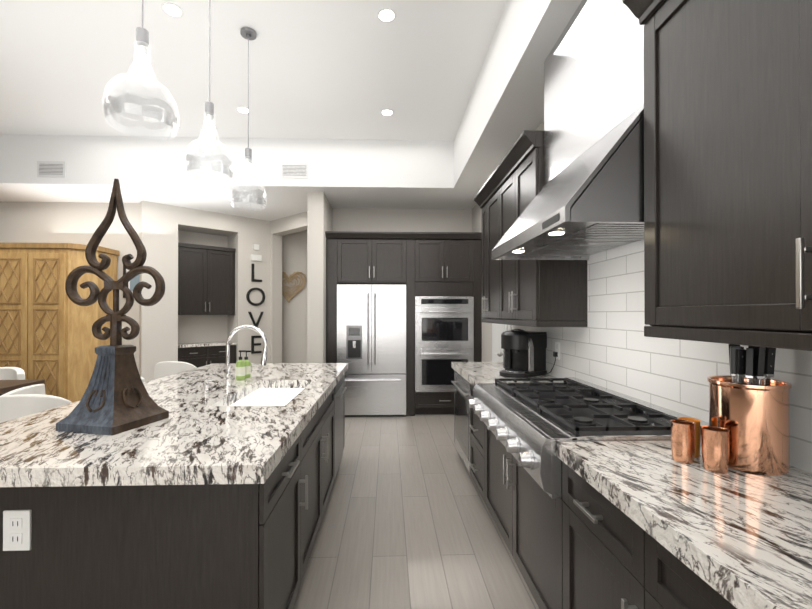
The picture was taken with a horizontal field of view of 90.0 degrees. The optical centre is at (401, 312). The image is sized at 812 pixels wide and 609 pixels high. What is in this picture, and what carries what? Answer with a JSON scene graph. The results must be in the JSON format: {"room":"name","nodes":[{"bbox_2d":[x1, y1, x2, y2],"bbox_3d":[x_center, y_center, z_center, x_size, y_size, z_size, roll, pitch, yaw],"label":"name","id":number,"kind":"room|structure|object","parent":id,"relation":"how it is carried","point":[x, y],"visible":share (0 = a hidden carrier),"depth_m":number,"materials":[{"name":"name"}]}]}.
{"room":"kitchen","nodes":[
{"label":"kitchen","id":0,"kind":"room"},
{"bbox_2d":[0,202,139,370],"bbox_3d":[-6.345,-0.091,5.982,5.500,3.070,0.200,0,0,-2],"label":"wall","id":1,"kind":"structure","parent":0,"point":[53,222],"depth_m":5.94,"materials":[{"name":"grey paint"}]},
{"bbox_2d":[123,265,139,297],"bbox_3d":[-3.873,-0.446,5.951,0.400,0.480,0.030,0,0,-2],"label":"picture frame","id":2,"kind":"object","parent":1,"relation":"attached to","point":[133,282],"visible":0.19,"depth_m":5.95,"materials":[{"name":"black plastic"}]},
{"bbox_2d":[139,201,269,381],"bbox_3d":[-3.184,-0.087,6.751,2.051,3.070,0.600,0,0,-42],"label":"wall","id":3,"kind":"structure","parent":0,"point":[165,327],"depth_m":6.63,"materials":[{"name":"grey paint"}]},
{"bbox_2d":[178,242,235,314],"bbox_3d":[-3.254,-0.513,6.674,0.894,1.120,0.419,0,0,-42],"label":"upper cabinet","id":4,"kind":"object","parent":3,"relation":"attached to","point":[206,279],"visible":0.9,"depth_m":6.53,"materials":[{"name":"black wood"}]},
{"bbox_2d":[246,288,264,305],"bbox_3d":[-2.504,-0.260,6.948,0.314,0.294,0.016,0,0,-42],"label":"love sign","id":5,"kind":"object","parent":3,"relation":"attached to","point":[248,293],"depth_m":6.95,"materials":[{"name":"black plastic"}]},
{"bbox_2d":[248,312,262,326],"bbox_3d":[-2.504,0.126,6.945,0.244,0.240,0.016,0,0,-42],"label":"love sign","id":6,"kind":"object","parent":3,"relation":"attached to","point":[256,324],"depth_m":6.95,"materials":[{"name":"black plastic"}]},
{"bbox_2d":[251,244,261,260],"bbox_3d":[-2.495,-1.021,6.955,0.180,0.280,0.029,0,0,-42],"label":"thermostat","id":7,"kind":"object","parent":3,"relation":"attached to","point":[256,257],"visible":0.93,"depth_m":6.94,"materials":[{"name":"white plastic"}]},
{"bbox_2d":[251,264,261,281],"bbox_3d":[-2.493,-0.666,6.960,0.175,0.291,0.016,0,0,-42],"label":"love sign","id":8,"kind":"object","parent":3,"relation":"attached to","point":[252,265],"depth_m":6.92,"materials":[{"name":"black plastic"}]},
{"bbox_2d":[251,335,261,353],"bbox_3d":[-2.491,0.554,6.955,0.175,0.303,0.016,0,0,-42],"label":"love sign","id":9,"kind":"object","parent":3,"relation":"attached to","point":[253,344],"depth_m":6.91,"materials":[{"name":"black plastic"}]},
{"bbox_2d":[270,211,306,362],"bbox_3d":[-1.743,-0.087,6.780,1.429,3.070,0.200,0,0,41],"label":"wall","id":10,"kind":"structure","parent":0,"point":[280,227],"depth_m":7.13,"materials":[{"name":"grey paint"}]},
{"bbox_2d":[0,0,581,220],"bbox_3d":[-3.901,-1.975,3.222,10.600,0.710,15.200,0,0,-2],"label":"ceiling","id":11,"kind":"structure","parent":0,"point":[456,87],"depth_m":4.08,"materials":[{"name":"white paint"}]},
{"bbox_2d":[37,161,65,177],"bbox_3d":[-4.394,-1.791,5.089,0.340,0.200,0.012,0,0,-2],"label":"ceiling vent","id":12,"kind":"object","parent":11,"relation":"in","point":[51,168],"visible":1,"depth_m":5.08,"materials":[{"name":"white metal"}]},
{"bbox_2d":[102,0,178,139],"bbox_3d":[-1.205,-1.547,1.889,0.300,1.380,0.300,0,0,-2],"label":"pendant light","id":13,"kind":"object","parent":11,"relation":"hanging from","point":[142,65],"visible":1,"depth_m":1.87,"materials":[{"name":"grey"}]},
{"bbox_2d":[161,2,183,17],"bbox_3d":[-1.692,-2.228,2.997,0.150,0.006,0.150,0,0,-2],"label":"recessed light","id":14,"kind":"object","parent":11,"relation":"in","point":[172,9],"visible":1,"depth_m":3.00,"materials":[{"name":"white"}]},
{"bbox_2d":[184,0,233,182],"bbox_3d":[-1.197,-1.538,2.530,0.280,1.390,0.280,0,0,-2],"label":"pendant light","id":15,"kind":"object","parent":11,"relation":"hanging from","point":[209,129],"visible":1,"depth_m":2.51,"materials":[{"name":"grey"}]},
{"bbox_2d":[236,107,250,113],"bbox_3d":[-1.742,-2.221,4.466,0.150,0.006,0.150,0,0,-2],"label":"recessed light","id":16,"kind":"object","parent":11,"relation":"in","point":[244,110],"visible":0.83,"depth_m":4.47,"materials":[{"name":"white"}]},
{"bbox_2d":[229,27,266,210],"bbox_3d":[-1.220,-1.535,3.229,0.280,1.390,0.280,0,0,-2],"label":"pendant light","id":17,"kind":"object","parent":11,"relation":"hanging from","point":[248,33],"visible":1,"depth_m":3.21,"materials":[{"name":"grey"}]},
{"bbox_2d":[281,163,307,178],"bbox_3d":[-1.371,-1.810,5.190,0.350,0.200,0.012,0,0,-2],"label":"ceiling vent","id":18,"kind":"object","parent":11,"relation":"in","point":[295,170],"visible":1,"depth_m":5.19,"materials":[{"name":"white metal"}]},
{"bbox_2d":[377,8,396,22],"bbox_3d":[-0.113,-2.228,3.050,0.150,0.006,0.150,0,0,-2],"label":"recessed light","id":19,"kind":"object","parent":11,"relation":"in","point":[386,15],"visible":1,"depth_m":3.04,"materials":[{"name":"white"}]},
{"bbox_2d":[380,109,393,115],"bbox_3d":[-0.163,-2.220,4.519,0.150,0.006,0.150,0,0,-2],"label":"recessed light","id":20,"kind":"object","parent":11,"relation":"in","point":[387,112],"visible":1,"depth_m":4.51,"materials":[{"name":"white"}]},
{"bbox_2d":[282,230,306,362],"bbox_3d":[-2.047,-0.083,7.597,2.000,3.070,0.200,0,0,-2],"label":"wall","id":21,"kind":"structure","parent":0,"point":[294,310],"depth_m":7.49,"materials":[{"name":"grey paint"}]},
{"bbox_2d":[282,271,306,302],"bbox_3d":[-2.068,-0.462,7.454,0.640,0.592,0.058,0,0,-2],"label":"heart decoration","id":22,"kind":"object","parent":21,"relation":"attached to","point":[290,278],"depth_m":7.44,"materials":[{"name":"brown wood"}]},
{"bbox_2d":[307,191,331,362],"bbox_3d":[-1.165,-0.091,5.920,0.210,3.070,1.070,0,0,-2],"label":"wall","id":23,"kind":"structure","parent":0,"point":[319,215],"depth_m":5.39,"materials":[{"name":"grey paint"}]},
{"bbox_2d":[332,208,471,231],"bbox_3d":[0.009,-0.384,6.396,2.170,3.660,0.200,0,0,-2],"label":"wall","id":24,"kind":"structure","parent":0,"point":[396,220],"depth_m":6.30,"materials":[{"name":"grey paint"}]},
{"bbox_2d":[337,231,408,286],"bbox_3d":[-0.426,-0.751,5.957,0.960,0.700,0.650,0,0,-2],"label":"upper cabinet","id":25,"kind":"object","parent":24,"relation":"attached to","point":[365,258],"depth_m":5.64,"materials":[{"name":"grey"}]},
{"bbox_2d":[413,232,476,298],"bbox_3d":[0.586,-0.661,5.991,0.825,0.879,0.650,0,0,-2],"label":"upper cabinet","id":26,"kind":"object","parent":24,"relation":"attached to","point":[442,264],"depth_m":5.67,"materials":[{"name":"grey wood"}]},
{"bbox_2d":[415,296,473,391],"bbox_3d":[0.588,0.448,5.910,0.817,1.330,0.702,0,0,-2],"label":"wall oven","id":27,"kind":"object","parent":26,"relation":"in","point":[444,333],"visible":0.9,"depth_m":5.62,"materials":[{"name":"silver metal"}]},
{"bbox_2d":[293,414,538,608],"bbox_3d":[-3.005,1.480,3.334,12.000,0.100,15.000,0,0,-2],"label":"floor","id":28,"kind":"structure","parent":0,"point":[407,521],"depth_m":2.62,"materials":[{"name":"grey wood"}]},
{"bbox_2d":[0,367,24,379],"bbox_3d":[-4.359,1.022,4.312,0.500,0.828,0.500,0,0,-2],"label":"dining chair","id":29,"kind":"object","parent":28,"relation":"on","point":[12,373],"visible":0.12,"depth_m":4.46,"materials":[{"name":"white fabric"}]},
{"bbox_2d":[0,380,44,395],"bbox_3d":[-4.495,1.045,3.322,2.020,0.770,1.270,0,0,-2],"label":"dining table","id":30,"kind":"object","parent":28,"relation":"on","point":[6,386],"visible":0.1,"depth_m":3.77,"materials":[{"name":"brown wood"}]},
{"bbox_2d":[1,384,45,395],"bbox_3d":[-3.172,1.011,3.251,0.500,0.838,0.500,0,0,-11],"label":"dining chair","id":31,"kind":"object","parent":28,"relation":"on","point":[36,389],"visible":0.12,"depth_m":3.23,"materials":[{"name":"white fabric"}]},
{"bbox_2d":[0,394,71,422],"bbox_3d":[-2.165,0.945,2.445,0.470,0.963,0.460,0,0,-7],"label":"bar stool","id":32,"kind":"object","parent":28,"relation":"on","point":[12,407],"visible":0.17,"depth_m":2.26,"materials":[{"name":"white plastic"}]},
{"bbox_2d":[0,243,118,402],"bbox_3d":[-4.861,0.272,5.570,1.500,2.340,0.658,0,0,-2],"label":"armoire","id":33,"kind":"object","parent":28,"relation":"on","point":[46,334],"visible":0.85,"depth_m":5.27,"materials":[{"name":"brown wood"}]},
{"bbox_2d":[0,371,346,608],"bbox_3d":[-1.111,0.995,2.669,1.282,0.864,2.661,0,0,-2],"label":"kitchen island","id":34,"kind":"object","parent":28,"relation":"on","point":[217,497],"depth_m":1.36,"materials":[{"name":"grey"}]},
{"bbox_2d":[0,403,311,486],"bbox_3d":[-1.130,0.528,1.721,1.340,0.060,0.860,0,0,-2],"label":"island countertop","id":35,"kind":"structure","parent":34,"relation":"on","point":[194,446],"depth_m":1.47,"materials":[{"name":"white stone"}]},
{"bbox_2d":[56,179,168,435],"bbox_3d":[-1.273,-0.048,1.809,0.412,1.091,0.355,0,0,-2],"label":"finial","id":36,"kind":"object","parent":35,"relation":"on","point":[116,399],"visible":1,"depth_m":1.79,"materials":[{"name":"brown metal"}]},
{"bbox_2d":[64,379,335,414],"bbox_3d":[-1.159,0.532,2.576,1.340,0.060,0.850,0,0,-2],"label":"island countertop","id":37,"kind":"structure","parent":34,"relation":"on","point":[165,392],"depth_m":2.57,"materials":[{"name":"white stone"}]},
{"bbox_2d":[202,380,212,394],"bbox_3d":[-1.186,0.458,2.480,0.062,0.084,0.044,0,0,-2],"label":"dispenser","id":38,"kind":"object","parent":37,"relation":"on","point":[206,389],"visible":1,"depth_m":2.47,"materials":[{"name":"silver metal"}]},
{"bbox_2d":[236,350,245,379],"bbox_3d":[-1.203,0.394,3.030,0.068,0.218,0.066,0,0,-2],"label":"soap bottle","id":39,"kind":"object","parent":37,"relation":"on","point":[240,369],"visible":1,"depth_m":3.00,"materials":[{"name":"green plastic"}]},
{"bbox_2d":[223,325,267,387],"bbox_3d":[-1.040,0.293,2.692,0.290,0.417,0.084,0,0,-2],"label":"faucet","id":40,"kind":"object","parent":37,"relation":"on","point":[227,379],"visible":1,"depth_m":2.69,"materials":[{"name":"silver metal"}]},
{"bbox_2d":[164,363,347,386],"bbox_3d":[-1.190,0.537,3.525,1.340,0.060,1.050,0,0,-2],"label":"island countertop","id":41,"kind":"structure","parent":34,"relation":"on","point":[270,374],"depth_m":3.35,"materials":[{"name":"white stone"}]},
{"bbox_2d":[244,350,250,377],"bbox_3d":[-1.196,0.400,3.125,0.068,0.208,0.066,0,0,-2],"label":"soap bottle","id":42,"kind":"object","parent":41,"relation":"on","point":[247,368],"visible":0.73,"depth_m":3.11,"materials":[{"name":"green plastic"}]},
{"bbox_2d":[224,387,303,406],"bbox_3d":[-0.839,0.657,2.586,0.424,0.214,0.874,0,0,-2],"label":"sink","id":43,"kind":"object","parent":41,"relation":"in","point":[263,396],"depth_m":3.01,"materials":[{"name":"white ceramic"}]},
{"bbox_2d":[154,361,196,379],"bbox_3d":[-2.157,0.950,4.016,0.440,0.968,0.460,0,0,7],"label":"bar stool","id":44,"kind":"object","parent":28,"relation":"on","point":[165,369],"visible":0.15,"depth_m":3.83,"materials":[{"name":"white fabric"}]},
{"bbox_2d":[178,341,236,367],"bbox_3d":[-3.234,0.977,6.644,0.892,0.938,0.478,0,0,-42],"label":"base cabinet","id":45,"kind":"object","parent":28,"relation":"on","point":[199,354],"visible":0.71,"depth_m":6.48,"materials":[{"name":"grey wood"}]},
{"bbox_2d":[337,284,405,415],"bbox_3d":[-0.424,0.531,5.874,0.948,1.825,0.746,0,0,-2],"label":"refrigerator","id":46,"kind":"object","parent":28,"relation":"on","point":[371,335],"visible":0.92,"depth_m":5.56,"materials":[{"name":"silver metal"}]},
{"bbox_2d":[413,383,453,415],"bbox_3d":[0.586,1.281,5.981,0.825,0.324,0.650,0,0,-2],"label":"base cabinet","id":47,"kind":"object","parent":28,"relation":"on","point":[423,402],"depth_m":5.66,"materials":[{"name":"grey wood"}]},
{"bbox_2d":[451,370,466,466],"bbox_3d":[0.861,1.000,3.744,0.642,0.864,0.844,0,0,-2],"label":"dishwasher","id":48,"kind":"object","parent":28,"relation":"on","point":[460,384],"depth_m":3.73,"materials":[{"name":"grey metal"}]},
{"bbox_2d":[467,382,486,505],"bbox_3d":[0.885,0.997,3.039,0.642,0.864,0.568,0,0,-2],"label":"base cabinet","id":49,"kind":"object","parent":28,"relation":"on","point":[476,429],"depth_m":3.07,"materials":[{"name":"grey"}]},
{"bbox_2d":[452,362,562,385],"bbox_3d":[0.861,0.536,3.494,0.658,0.059,1.349,0,0,-2],"label":"countertop","id":50,"kind":"structure","parent":49,"relation":"on","point":[475,373],"depth_m":3.46,"materials":[{"name":"white stone"}]},
{"bbox_2d":[499,329,557,377],"bbox_3d":[0.976,0.319,3.300,0.402,0.371,0.443,0,0,-2],"label":"coffee maker","id":51,"kind":"object","parent":50,"relation":"on","point":[524,354],"visible":1,"depth_m":3.21,"materials":[{"name":"black plastic"}]},
{"bbox_2d":[487,429,506,544],"bbox_3d":[0.905,1.076,2.473,0.640,0.699,0.687,0,0,-2],"label":"base cabinet","id":52,"kind":"object","parent":28,"relation":"on","point":[496,451],"depth_m":2.52,"materials":[{"name":"grey"}]},
{"bbox_2d":[507,441,618,608],"bbox_3d":[0.924,1.073,1.880,0.640,0.699,0.749,0,0,-2],"label":"base cabinet","id":53,"kind":"object","parent":28,"relation":"on","point":[528,505],"depth_m":1.93,"materials":[{"name":"grey"}]},
{"bbox_2d":[468,377,708,498],"bbox_3d":[0.842,0.585,2.192,0.760,0.270,1.244,0,0,-2],"label":"range","id":54,"kind":"object","parent":53,"relation":"in","point":[529,425],"visible":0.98,"depth_m":1.88,"materials":[{"name":"silver metal"}]},
{"bbox_2d":[551,462,622,608],"bbox_3d":[0.943,0.988,1.318,0.640,0.864,0.624,0,0,-2],"label":"base cabinet","id":55,"kind":"object","parent":28,"relation":"on","point":[587,531],"depth_m":1.39,"materials":[{"name":"grey"}]},
{"bbox_2d":[557,440,811,608],"bbox_3d":[0.963,0.521,0.470,0.658,0.059,2.199,0,0,-2],"label":"countertop","id":56,"kind":"structure","parent":55,"relation":"on","point":[746,536],"depth_m":1.01,"materials":[{"name":"white stone"}]},
{"bbox_2d":[670,419,695,463],"bbox_3d":[0.939,0.431,1.356,0.070,0.128,0.070,0,0,-2],"label":"copper mug","id":57,"kind":"object","parent":56,"relation":"on","point":[683,441],"visible":1,"depth_m":1.33,"materials":[{"name":"brown metal"}]},
{"bbox_2d":[678,417,700,457],"bbox_3d":[0.997,0.434,1.407,0.066,0.123,0.066,0,0,-2],"label":"copper mug","id":58,"kind":"object","parent":56,"relation":"on","point":[697,436],"visible":0.31,"depth_m":1.38,"materials":[{"name":"orange"}]},
{"bbox_2d":[701,425,729,472],"bbox_3d":[0.986,0.430,1.277,0.072,0.128,0.072,0,0,-2],"label":"copper mug","id":59,"kind":"object","parent":56,"relation":"on","point":[715,449],"visible":1,"depth_m":1.25,"materials":[{"name":"brown metal"}]},
{"bbox_2d":[707,344,791,474],"bbox_3d":[1.130,0.300,1.328,0.210,0.389,0.210,0,0,-2],"label":"canister","id":60,"kind":"object","parent":56,"relation":"on","point":[748,405],"visible":0.98,"depth_m":1.26,"materials":[{"name":"orange metal"}]},
{"bbox_2d":[623,518,730,608],"bbox_3d":[0.966,0.984,0.643,0.640,0.864,0.974,0,0,-2],"label":"base cabinet","id":61,"kind":"object","parent":28,"relation":"on","point":[652,579],"depth_m":1.01,"materials":[{"name":"grey wood"}]},
{"bbox_2d":[472,120,543,361],"bbox_3d":[1.367,-0.460,1.264,0.200,3.760,10.550,0,0,-2],"label":"wall","id":62,"kind":"structure","parent":0,"point":[486,327],"depth_m":5.52,"materials":[{"name":"grey paint"}]},
{"bbox_2d":[478,198,481,257],"bbox_3d":[0.998,-0.555,4.031,0.350,1.238,0.297,0,0,-2],"label":"upper cabinet","id":63,"kind":"object","parent":62,"relation":"attached to","point":[479,199],"depth_m":4.17,"materials":[{"name":"black wood"}]},
{"bbox_2d":[482,182,493,321],"bbox_3d":[1.008,-0.557,3.729,0.350,1.238,0.574,0,0,-2],"label":"upper cabinet","id":64,"kind":"object","parent":62,"relation":"attached to","point":[488,194],"depth_m":3.88,"materials":[{"name":"black wood"}]},
{"bbox_2d":[492,323,511,361],"bbox_3d":[1.084,0.377,4.628,0.116,2.120,0.740,0,0,-2],"label":"pantry door","id":65,"kind":"structure","parent":62,"relation":"in","point":[498,330],"depth_m":4.69,"materials":[{"name":"white"}]},
{"bbox_2d":[494,130,587,321],"bbox_3d":[1.029,-0.560,3.108,0.350,1.238,0.937,0,0,-2],"label":"upper cabinet","id":66,"kind":"object","parent":62,"relation":"attached to","point":[541,293],"depth_m":2.77,"materials":[{"name":"black wood"}]},
{"bbox_2d":[491,0,643,259],"bbox_3d":[0.909,-0.981,2.082,0.633,1.286,1.086,0,0,-2],"label":"range hood","id":67,"kind":"object","parent":62,"relation":"attached to","point":[587,201],"visible":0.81,"depth_m":1.89,"materials":[{"name":"silver metal"}]},
{"bbox_2d":[512,240,811,473],"bbox_3d":[1.229,-0.188,2.209,0.012,1.374,5.650,0,0,-2],"label":"backsplash","id":68,"kind":"structure","parent":62,"relation":"attached to","point":[611,346],"depth_m":2.10,"materials":[{"name":"tile"}]},
{"bbox_2d":[555,342,559,359],"bbox_3d":[1.189,0.294,3.101,0.008,0.130,0.080,0,0,-2],"label":"outlet","id":69,"kind":"object","parent":68,"relation":"attached to","point":[557,346],"visible":0.83,"depth_m":3.08,"materials":[{"name":"white plastic"}]},
{"bbox_2d":[638,0,785,339],"bbox_3d":[1.094,-0.569,1.175,0.350,1.238,0.712,0,0,-2],"label":"upper cabinet","id":70,"kind":"object","parent":62,"relation":"attached to","point":[727,171],"depth_m":1.20,"materials":[{"name":"black wood"}]},
{"bbox_2d":[786,0,811,339],"bbox_3d":[1.114,-0.572,0.564,0.350,1.238,0.779,0,0,-2],"label":"upper cabinet","id":71,"kind":"object","parent":62,"relation":"attached to","point":[798,12],"depth_m":0.95,"materials":[{"name":"black wood"}]}
]}

